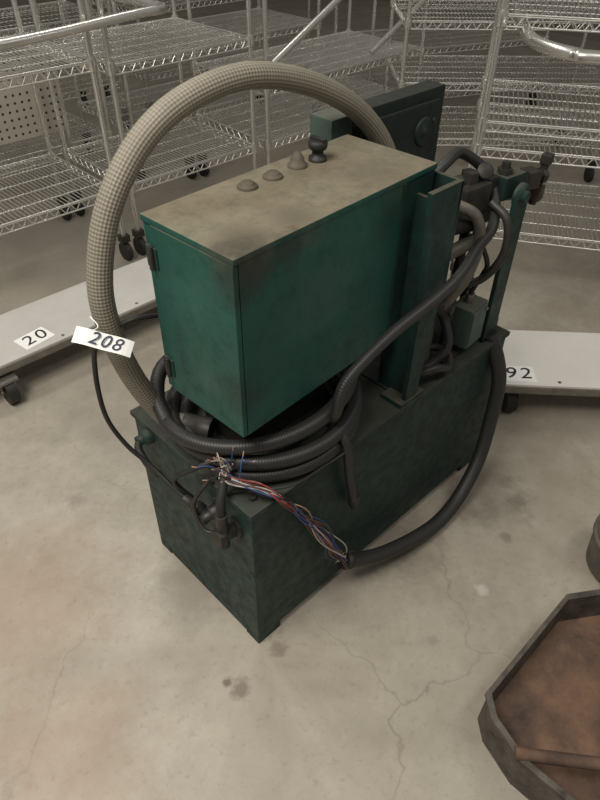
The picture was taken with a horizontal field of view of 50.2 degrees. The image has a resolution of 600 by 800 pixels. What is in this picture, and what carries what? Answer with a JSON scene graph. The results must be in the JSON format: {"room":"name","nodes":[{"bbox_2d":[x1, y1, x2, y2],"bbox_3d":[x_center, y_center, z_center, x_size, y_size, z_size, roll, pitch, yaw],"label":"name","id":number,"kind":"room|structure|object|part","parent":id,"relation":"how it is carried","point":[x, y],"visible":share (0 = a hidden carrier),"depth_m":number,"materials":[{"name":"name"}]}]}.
{"room":"warehouse","nodes":[
{"label":"warehouse","id":0,"kind":"room"},
{"bbox_2d":[0,0,214,32],"bbox_3d":[-3.532,-4.930,5.379,10.000,3.400,0.100,-32,51,-32],"label":"wall","id":1,"kind":"structure","parent":0,"point":[3,3],"depth_m":6.89,"materials":[{"name":"grey paint"}]},
{"bbox_2d":[0,0,599,799],"bbox_3d":[-0.049,-1.194,3.806,10.000,0.100,10.000,-32,51,-32],"label":"floor","id":2,"kind":"structure","parent":0,"point":[123,676],"depth_m":1.77,"materials":[{"name":"concrete"}]},
{"bbox_2d":[0,45,85,206],"bbox_3d":[-1.393,-1.294,3.177,0.530,0.850,0.030,-32,51,-32],"label":"pegboard panel","id":3,"kind":"object","parent":2,"relation":"on","point":[19,116],"visible":0.5,"depth_m":3.13,"materials":[{"name":"metal"}]},
{"bbox_2d":[0,0,115,169],"bbox_3d":[-1.815,-1.572,3.148,1.544,1.300,0.690,-32,51,-32],"label":"cart","id":4,"kind":"object","parent":2,"relation":"on","point":[110,132],"visible":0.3,"depth_m":3.50,"materials":[{"name":"metal"}]},
{"bbox_2d":[0,0,129,126],"bbox_3d":[-2.008,-2.226,3.896,1.644,1.300,0.690,-32,51,-32],"label":"cart","id":5,"kind":"object","parent":2,"relation":"on","point":[119,83],"visible":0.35,"depth_m":4.25,"materials":[{"name":"metal"}]},
{"bbox_2d":[0,257,156,404],"bbox_3d":[-0.935,-0.247,2.506,1.308,0.162,0.366,-32,51,-32],"label":"platform dolly","id":6,"kind":"object","parent":2,"relation":"on","point":[33,331],"visible":0.66,"depth_m":2.46,"materials":[{"name":"white metal"}]},
{"bbox_2d":[0,0,167,260],"bbox_3d":[-1.401,-1.067,2.613,1.779,1.250,0.723,-32,51,-32],"label":"cart","id":7,"kind":"object","parent":2,"relation":"on","point":[24,40],"visible":0.92,"depth_m":2.70,"materials":[{"name":"metal"}]},
{"bbox_2d":[28,0,257,254],"bbox_3d":[-0.418,-1.715,3.333,1.622,1.300,0.690,-32,51,-32],"label":"cart","id":8,"kind":"object","parent":2,"relation":"on","point":[139,243],"visible":0.73,"depth_m":3.09,"materials":[{"name":"metal"}]},
{"bbox_2d":[57,0,321,178],"bbox_3d":[-0.626,-2.314,4.018,1.544,1.300,0.690,-32,51,-32],"label":"cart","id":9,"kind":"object","parent":2,"relation":"on","point":[256,12],"visible":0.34,"depth_m":4.09,"materials":[{"name":"metal"}]},
{"bbox_2d":[89,0,311,110],"bbox_3d":[-0.711,-3.036,4.845,1.644,1.300,0.690,-32,51,-32],"label":"cart","id":10,"kind":"object","parent":2,"relation":"on","point":[145,77],"visible":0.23,"depth_m":4.68,"materials":[{"name":"metal"}]},
{"bbox_2d":[186,0,429,175],"bbox_3d":[0.083,-1.962,3.700,1.294,1.200,0.712,-32,51,-32],"label":"cart","id":11,"kind":"object","parent":2,"relation":"on","point":[284,51],"visible":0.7,"depth_m":3.68,"materials":[{"name":"metal"}]},
{"bbox_2d":[86,61,554,643],"bbox_3d":[0.113,-0.127,1.556,1.130,1.250,0.550,-32,51,-32],"label":"hydraulic power unit","id":12,"kind":"object","parent":2,"relation":"on","point":[322,362],"visible":0.99,"depth_m":1.33,"materials":[{"name":"green paint"}]},
{"bbox_2d":[71,316,134,357],"bbox_3d":[-0.359,-0.114,1.187,0.096,0.055,0.075,9,42,10],"label":"number tag","id":13,"kind":"object","parent":12,"relation":"attached to","point":[85,336],"visible":1,"depth_m":1.18,"materials":[{"name":"paper"}]},
{"bbox_3d":[0.089,0.102,1.825,0.957,0.551,0.445,-32,51,-32],"label":"reservoir tank","id":14,"kind":"part","parent":12,"relation":"part of","materials":[{"name":"green metal"}]},
{"bbox_3d":[0.206,-0.524,1.744,0.441,0.561,0.078,-32,51,-32],"label":"motor housing panel","id":15,"kind":"part","parent":12,"relation":"part of","materials":[{"name":"green paint"}]},
{"bbox_2d":[331,0,555,110],"bbox_3d":[1.020,-2.752,4.545,1.444,1.300,0.690,-14,43,-16],"label":"cart","id":16,"kind":"object","parent":2,"relation":"on","point":[372,31],"visible":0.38,"depth_m":4.69,"materials":[{"name":"metal"}]},
{"bbox_2d":[384,0,599,181],"bbox_3d":[1.157,-2.024,3.712,1.244,1.300,0.690,0,41,-1],"label":"cart","id":17,"kind":"object","parent":2,"relation":"on","point":[407,21],"visible":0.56,"depth_m":3.74,"materials":[{"name":"metal"}]},
{"bbox_2d":[450,0,599,276],"bbox_3d":[1.328,-1.055,2.525,1.244,1.400,0.977,9,42,10],"label":"cart","id":18,"kind":"object","parent":2,"relation":"on","point":[578,55],"visible":0.77,"depth_m":2.55,"materials":[{"name":"metal"}]},
{"bbox_2d":[477,589,599,799],"bbox_3d":[0.741,0.727,1.429,0.555,0.142,0.523,-32,51,-32],"label":"drip tray","id":19,"kind":"object","parent":2,"relation":"on","point":[539,720],"visible":1,"depth_m":1.48,"materials":[{"name":"metal"}]},
{"bbox_2d":[501,330,599,411],"bbox_3d":[1.196,-0.081,2.347,1.208,0.162,0.336,2,41,2],"label":"platform dolly","id":20,"kind":"object","parent":2,"relation":"on","point":[537,362],"visible":0.79,"depth_m":2.28,"materials":[{"name":"white metal"}]},
{"bbox_2d":[586,514,599,582],"bbox_3d":[0.926,0.430,1.781,0.245,0.130,0.245,-32,51,-32],"label":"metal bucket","id":21,"kind":"object","parent":2,"relation":"on","point":[593,549],"visible":1,"depth_m":1.78,"materials":[{"name":"grey metal"}]},
{"bbox_2d":[381,0,599,40],"bbox_3d":[3.608,-4.785,5.319,0.100,3.400,10.000,-32,51,-32],"label":"wall","id":22,"kind":"structure","parent":0,"point":[591,36],"depth_m":6.99,"materials":[{"name":"grey paint"}]}
]}

